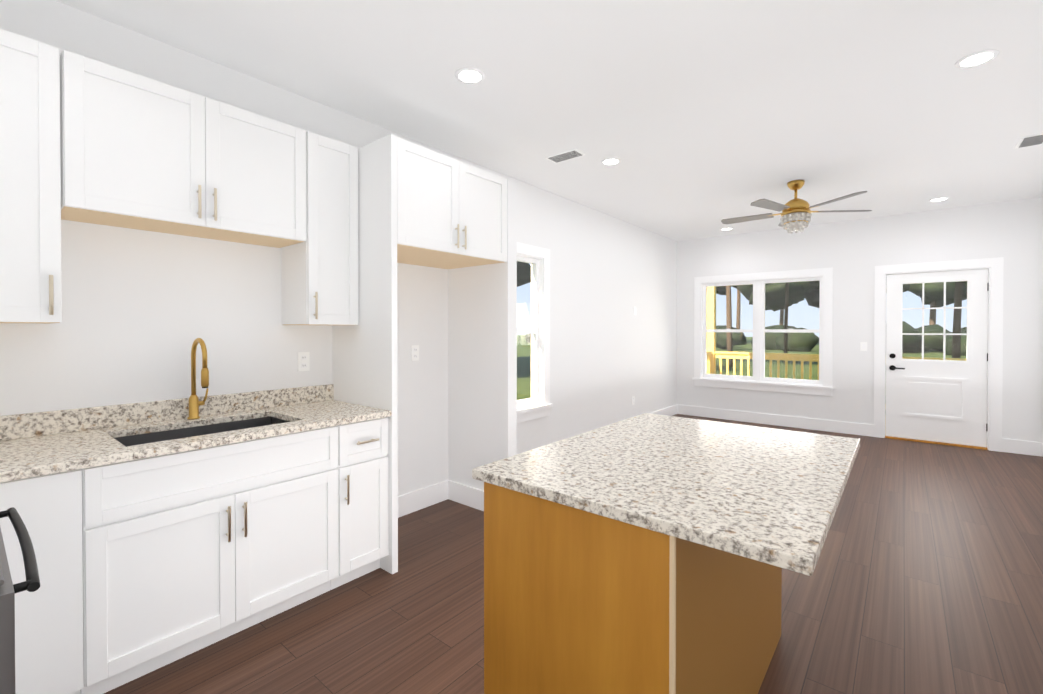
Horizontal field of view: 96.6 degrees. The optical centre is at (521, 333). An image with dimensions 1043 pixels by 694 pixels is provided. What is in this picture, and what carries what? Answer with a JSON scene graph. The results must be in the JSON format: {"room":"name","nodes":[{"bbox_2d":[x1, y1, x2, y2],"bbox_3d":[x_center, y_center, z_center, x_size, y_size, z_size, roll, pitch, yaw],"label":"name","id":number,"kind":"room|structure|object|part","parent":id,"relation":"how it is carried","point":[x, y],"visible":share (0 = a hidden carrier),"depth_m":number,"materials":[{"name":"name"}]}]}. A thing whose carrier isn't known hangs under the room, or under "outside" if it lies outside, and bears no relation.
{"room":"kitchen","nodes":[
{"label":"kitchen","id":0,"kind":"room"},
{"bbox_2d":[0,0,676,495],"bbox_3d":[-0.083,-0.064,4.487,0.150,2.790,8.310,0,1,39],"label":"wall","id":1,"kind":"structure","parent":0,"point":[142,310],"depth_m":2.67,"materials":[{"name":"white paint"}]},
{"bbox_2d":[0,89,3,322],"bbox_3d":[-2.119,-0.566,1.409,0.608,1.058,0.671,0,1,39],"label":"upper cabinet","id":2,"kind":"object","parent":1,"relation":"attached to","point":[1,90],"depth_m":1.68,"materials":[{"name":"white wood"}]},
{"bbox_2d":[0,29,91,323],"bbox_3d":[-1.954,-0.571,1.795,0.372,1.054,0.354,0,1,39],"label":"upper cabinet","id":3,"kind":"object","parent":1,"relation":"attached to","point":[48,93],"depth_m":1.75,"materials":[{"name":"white wood"}]},
{"bbox_2d":[0,385,335,440],"bbox_3d":[-1.879,0.384,2.171,0.020,0.100,2.103,0,1,39],"label":"backsplash","id":4,"kind":"structure","parent":1,"relation":"attached to","point":[69,420],"depth_m":2.22,"materials":[{"name":"beige stone"}]},
{"bbox_2d":[92,59,311,246],"bbox_3d":[-1.596,-0.801,2.263,0.328,0.601,0.947,0,1,39],"label":"upper cabinet","id":5,"kind":"object","parent":1,"relation":"attached to","point":[166,158],"depth_m":2.13,"materials":[{"name":"white wood"}]},
{"bbox_2d":[298,352,309,370],"bbox_3d":[-1.333,0.174,2.843,0.008,0.115,0.070,0,1,39],"label":"outlet","id":6,"kind":"object","parent":1,"relation":"attached to","point":[303,361],"visible":1,"depth_m":2.84,"materials":[{"name":"white plastic"}]},
{"bbox_2d":[272,132,363,328],"bbox_3d":[-1.215,-0.578,2.728,0.328,1.054,0.373,0,1,39],"label":"upper cabinet","id":7,"kind":"object","parent":1,"relation":"attached to","point":[323,280],"depth_m":2.66,"materials":[{"name":"white wood"}]},
{"bbox_2d":[411,345,418,360],"bbox_3d":[-0.799,0.149,3.491,0.008,0.115,0.070,0,1,39],"label":"outlet","id":8,"kind":"object","parent":1,"relation":"attached to","point":[414,352],"visible":1,"depth_m":3.48,"materials":[{"name":"white plastic"}]},
{"bbox_2d":[398,481,445,517],"bbox_3d":[-0.881,1.264,3.397,0.016,0.150,0.927,0,1,39],"label":"baseboard","id":9,"kind":"structure","parent":1,"relation":"attached to","point":[425,497],"depth_m":3.53,"materials":[{"name":"white paint"}]},
{"bbox_2d":[364,134,506,268],"bbox_3d":[-0.646,-0.811,3.174,0.638,0.596,0.944,0,1,39],"label":"upper cabinet","id":10,"kind":"object","parent":1,"relation":"attached to","point":[423,206],"depth_m":2.82,"materials":[{"name":"white wood"}]},
{"bbox_2d":[517,242,552,422],"bbox_3d":[-0.048,-0.004,4.452,0.150,1.710,1.000,0,1,39],"label":"window","id":11,"kind":"structure","parent":1,"relation":"in","point":[541,407],"depth_m":4.72,"materials":[{"name":"white paint"}]},
{"bbox_3d":[-0.073,-0.014,4.472,0.065,1.464,0.734,0,1,39],"label":"side window sash","id":12,"kind":"part","parent":11,"relation":"part of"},
{"bbox_2d":[651,404,677,415],"bbox_3d":[1.001,1.246,5.685,0.016,0.150,4.798,0,1,39],"label":"baseboard","id":13,"kind":"structure","parent":1,"relation":"attached to","point":[672,410],"depth_m":7.27,"materials":[{"name":"white paint"}]},
{"bbox_2d":[448,179,516,489],"bbox_3d":[-0.314,0.113,3.586,0.640,2.450,0.100,0,1,39],"label":"end panel","id":14,"kind":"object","parent":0,"point":[482,365],"depth_m":3.50,"materials":[{"name":"white paint"}]},
{"bbox_2d":[446,480,483,510],"bbox_3d":[-0.333,1.263,3.536,0.626,0.150,0.016,0,1,39],"label":"baseboard","id":15,"kind":"structure","parent":14,"relation":"attached to","point":[470,496],"depth_m":3.61,"materials":[{"name":"white paint"}]},
{"bbox_2d":[56,0,1042,240],"bbox_3d":[1.544,-1.489,3.137,4.364,0.080,8.310,0,1,39],"label":"ceiling","id":16,"kind":"structure","parent":0,"point":[700,119],"depth_m":2.73,"materials":[{"name":"white paint"}]},
{"bbox_2d":[455,67,484,83],"bbox_3d":[-0.289,-1.441,2.605,0.168,0.006,0.168,0,1,39],"label":"recessed light","id":17,"kind":"object","parent":16,"relation":"in","point":[468,75],"visible":1,"depth_m":2.60,"materials":[{"name":"white plastic"}]},
{"bbox_2d":[545,149,585,162],"bbox_3d":[0.358,-1.449,3.808,0.300,0.008,0.150,0,1,39],"label":"ceiling vent","id":18,"kind":"object","parent":16,"relation":"in","point":[566,155],"visible":1,"depth_m":3.80,"materials":[{"name":"white metal"}]},
{"bbox_2d":[601,158,620,164],"bbox_3d":[0.758,-1.452,3.932,0.168,0.006,0.168,0,1,39],"label":"recessed light","id":19,"kind":"object","parent":16,"relation":"in","point":[611,161],"visible":1,"depth_m":3.92,"materials":[{"name":"white plastic"}]},
{"bbox_2d":[721,180,871,233],"bbox_3d":[2.610,-1.216,4.521,1.254,0.487,1.318,0,1,39],"label":"ceiling fan","id":20,"kind":"object","parent":16,"relation":"hanging from","point":[796,214],"visible":1,"depth_m":4.41,"materials":[{"name":"wood"}]},
{"bbox_2d":[929,197,948,201],"bbox_3d":[4.561,-1.461,5.076,0.168,0.006,0.168,0,1,39],"label":"recessed light","id":21,"kind":"object","parent":16,"relation":"in","point":[938,199],"visible":1,"depth_m":5.07,"materials":[{"name":"white"}]},
{"bbox_2d":[955,49,998,67],"bbox_3d":[2.395,-1.440,2.443,0.168,0.006,0.168,0,1,39],"label":"recessed light","id":22,"kind":"object","parent":16,"relation":"in","point":[977,58],"visible":1,"depth_m":2.43,"materials":[{"name":"white plastic"}]},
{"bbox_2d":[1014,134,1042,148],"bbox_3d":[3.845,-1.447,3.490,0.160,0.008,0.260,0,1,39],"label":"ceiling vent","id":23,"kind":"object","parent":16,"relation":"in","point":[1031,140],"visible":1,"depth_m":3.50,"materials":[{"name":"white metal"}]},
{"bbox_2d":[104,414,1042,693],"bbox_3d":[1.544,1.381,3.160,4.364,0.080,8.310,0,1,39],"label":"floor","id":24,"kind":"structure","parent":0,"point":[926,576],"depth_m":2.27,"materials":[{"name":"brown wood"}]},
{"bbox_2d":[0,507,39,693],"bbox_3d":[-1.393,0.819,0.860,0.760,1.081,0.673,0,1,39],"label":"dishwasher","id":25,"kind":"object","parent":24,"relation":"on","point":[9,589],"visible":1,"depth_m":0.85,"materials":[{"name":"silver metal"}]},
{"bbox_2d":[0,465,115,693],"bbox_3d":[-1.846,0.912,1.744,0.618,0.882,0.342,0,1,39],"label":"base cabinet","id":26,"kind":"object","parent":24,"relation":"on","point":[63,627],"depth_m":1.60,"materials":[{"name":"white wood"}]},
{"bbox_2d":[0,401,391,484],"bbox_3d":[-1.570,0.452,1.905,0.837,0.032,2.123,0,1,39],"label":"countertop","id":27,"kind":"structure","parent":26,"relation":"on","point":[21,458],"depth_m":1.92,"materials":[{"name":"beige stone"}]},
{"bbox_2d":[184,338,208,420],"bbox_3d":[-1.585,0.228,2.307,0.213,0.409,0.086,0,1,39],"label":"faucet","id":28,"kind":"object","parent":27,"relation":"on","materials":[{"name":"gold metal"}]},
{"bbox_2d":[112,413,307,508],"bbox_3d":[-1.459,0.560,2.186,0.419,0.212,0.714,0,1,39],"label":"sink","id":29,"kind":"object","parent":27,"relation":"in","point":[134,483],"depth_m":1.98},
{"bbox_3d":[-0.957,0.119,2.799,0.643,2.450,0.038,0,1,39],"label":"fridge panel","id":30,"kind":"part","parent":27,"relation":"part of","materials":[{"name":"white wood"}]},
{"bbox_2d":[272,417,391,596],"bbox_3d":[-1.094,0.904,2.659,0.618,0.882,0.358,0,1,39],"label":"base cabinet","id":31,"kind":"object","parent":24,"relation":"on","point":[332,518],"depth_m":2.37,"materials":[{"name":"white wood"}]},
{"bbox_3d":[-1.061,0.904,2.672,0.652,0.882,0.296,0,1,39],"label":"cabinet drawer door","id":32,"kind":"part","parent":31,"relation":"part of","materials":[{"name":"white wood"}]},
{"bbox_2d":[476,477,781,693],"bbox_3d":[0.520,0.912,1.778,0.623,0.882,1.269,0,1,39],"label":"kitchen island","id":33,"kind":"object","parent":24,"relation":"on","point":[647,553],"depth_m":1.29,"materials":[{"name":"brown wood"}]},
{"bbox_2d":[472,413,859,575],"bbox_3d":[0.619,0.453,1.712,0.943,0.032,1.310,0,1,39],"label":"island countertop","id":34,"kind":"structure","parent":33,"relation":"on","point":[762,495],"depth_m":1.41,"materials":[{"name":"beige stone"}]},
{"bbox_2d":[677,197,1042,441],"bbox_3d":[4.136,-0.079,6.299,4.064,2.790,0.150,0,1,39],"label":"wall","id":35,"kind":"structure","parent":0,"point":[853,253],"depth_m":5.97,"materials":[{"name":"white paint"}]},
{"bbox_2d":[692,267,833,395],"bbox_3d":[3.462,-0.023,6.789,1.860,1.710,0.150,0,1,39],"label":"window","id":36,"kind":"structure","parent":35,"relation":"in","point":[825,388],"depth_m":6.76,"materials":[{"name":"white paint"}]},
{"bbox_3d":[3.481,-0.033,6.812,1.594,1.464,0.070,0,1,39],"label":"far window sash","id":37,"kind":"part","parent":36,"relation":"part of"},
{"bbox_2d":[678,405,873,436],"bbox_3d":[3.512,1.238,6.715,2.525,0.150,0.016,0,1,39],"label":"baseboard","id":38,"kind":"structure","parent":35,"relation":"attached to","point":[762,418],"depth_m":6.56,"materials":[{"name":"white paint"}]},
{"bbox_2d":[860,342,866,350],"bbox_3d":[4.405,0.172,5.974,0.070,0.115,0.008,0,1,39],"label":"light switch","id":39,"kind":"object","parent":35,"relation":"attached to","point":[863,346],"visible":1,"depth_m":5.97,"materials":[{"name":"white plastic"}]},
{"bbox_2d":[885,269,988,446],"bbox_3d":[4.951,0.284,5.562,0.920,2.032,0.105,0,1,39],"label":"entry door","id":40,"kind":"structure","parent":35,"relation":"in","point":[944,400],"depth_m":5.54,"materials":[{"name":"white paint"}]},
{"bbox_2d":[874,257,1003,451],"bbox_3d":[4.963,0.237,5.586,1.140,2.170,0.144,0,1,39],"label":"door frame","id":41,"kind":"structure","parent":35,"relation":"attached to","point":[994,266],"depth_m":5.31,"materials":[{"name":"white paint"}]},
{"bbox_2d":[1002,438,1042,456],"bbox_3d":[5.493,1.251,5.085,0.325,0.150,0.016,0,1,39],"label":"baseboard","id":42,"kind":"structure","parent":35,"relation":"attached to","point":[1033,448],"depth_m":5.08,"materials":[{"name":"white paint"}]},
{"label":"outside","id":43,"kind":"structure","parent":0,"visible":0},
{"bbox_2d":[517,335,965,414],"bbox_3d":[16.656,1.618,24.728,180.000,0.100,180.000,0,1,39],"label":"ground","id":44,"kind":"structure","parent":43,"point":[523,374],"depth_m":23.37,"materials":[{"name":"green plant"}]},
{"bbox_2d":[517,261,530,285],"bbox_3d":[-3.062,-4.387,18.124,10.108,12.127,8.316,0,1,39],"label":"tree","id":45,"kind":"object","parent":44,"relation":"on","point":[520,267],"depth_m":19.27,"materials":[{"name":"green plant"}]},
{"bbox_2d":[716,285,740,328],"bbox_3d":[27.848,-6.590,59.126,9.087,15.876,8.333,0,1,39],"label":"tree","id":46,"kind":"object","parent":44,"relation":"on","point":[723,292],"depth_m":58.42,"materials":[{"name":"brown plant"}]},
{"bbox_2d":[726,286,732,366],"bbox_3d":[9.970,-4.344,22.109,4.094,11.976,3.902,0,1,39],"label":"tree","id":47,"kind":"object","parent":44,"relation":"on","point":[729,320],"depth_m":22.04,"materials":[{"name":"brown plant"}]},
{"bbox_2d":[525,321,966,355],"bbox_3d":[31.823,0.735,33.190,105.935,3.759,8.974,0,1,39],"label":"trees","id":48,"kind":"object","parent":44,"relation":"on","point":[796,343],"depth_m":36.61,"materials":[{"name":"green plant"}]},
{"bbox_2d":[765,282,788,363],"bbox_3d":[13.909,-4.486,23.797,7.343,12.226,6.773,0,1,39],"label":"tree","id":49,"kind":"object","parent":44,"relation":"on","point":[785,319],"depth_m":23.84,"materials":[{"name":"brown plant"}]},
{"bbox_2d":[737,281,817,324],"bbox_3d":[29.075,-6.380,53.161,9.023,15.548,8.966,0,1,39],"label":"tree","id":50,"kind":"object","parent":44,"relation":"on","point":[796,286],"depth_m":51.11,"materials":[{"name":"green plant"}]},
{"bbox_2d":[804,286,819,307],"bbox_3d":[38.685,-5.456,55.919,11.479,13.663,10.166,0,1,39],"label":"tree","id":51,"kind":"object","parent":44,"relation":"on","point":[810,295],"depth_m":56.55,"materials":[{"name":"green plant"}]},
{"bbox_2d":[807,281,819,286],"bbox_3d":[14.052,-3.385,20.079,4.782,10.082,4.998,0,1,39],"label":"tree","id":52,"kind":"object","parent":44,"relation":"on","point":[814,283],"depth_m":21.55,"materials":[{"name":"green plant"}]},
{"bbox_2d":[707,286,965,429],"bbox_3d":[5.086,0.036,6.982,5.064,3.350,2.090,0,1,39],"label":"porch","id":53,"kind":"object","parent":44,"relation":"on","point":[711,300],"depth_m":8.94,"materials":[{"name":"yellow wood"}]},
{"bbox_2d":[903,281,966,324],"bbox_3d":[43.146,-5.940,47.888,9.906,14.759,10.627,0,1,39],"label":"tree","id":54,"kind":"object","parent":44,"relation":"on","point":[933,300],"depth_m":46.00,"materials":[{"name":"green plant"}]},
{"bbox_2d":[952,281,962,357],"bbox_3d":[17.829,-4.048,17.523,3.791,11.453,5.287,0,1,39],"label":"tree","id":55,"kind":"object","parent":44,"relation":"on","point":[958,301],"depth_m":18.22,"materials":[{"name":"brown plant"}]}
]}

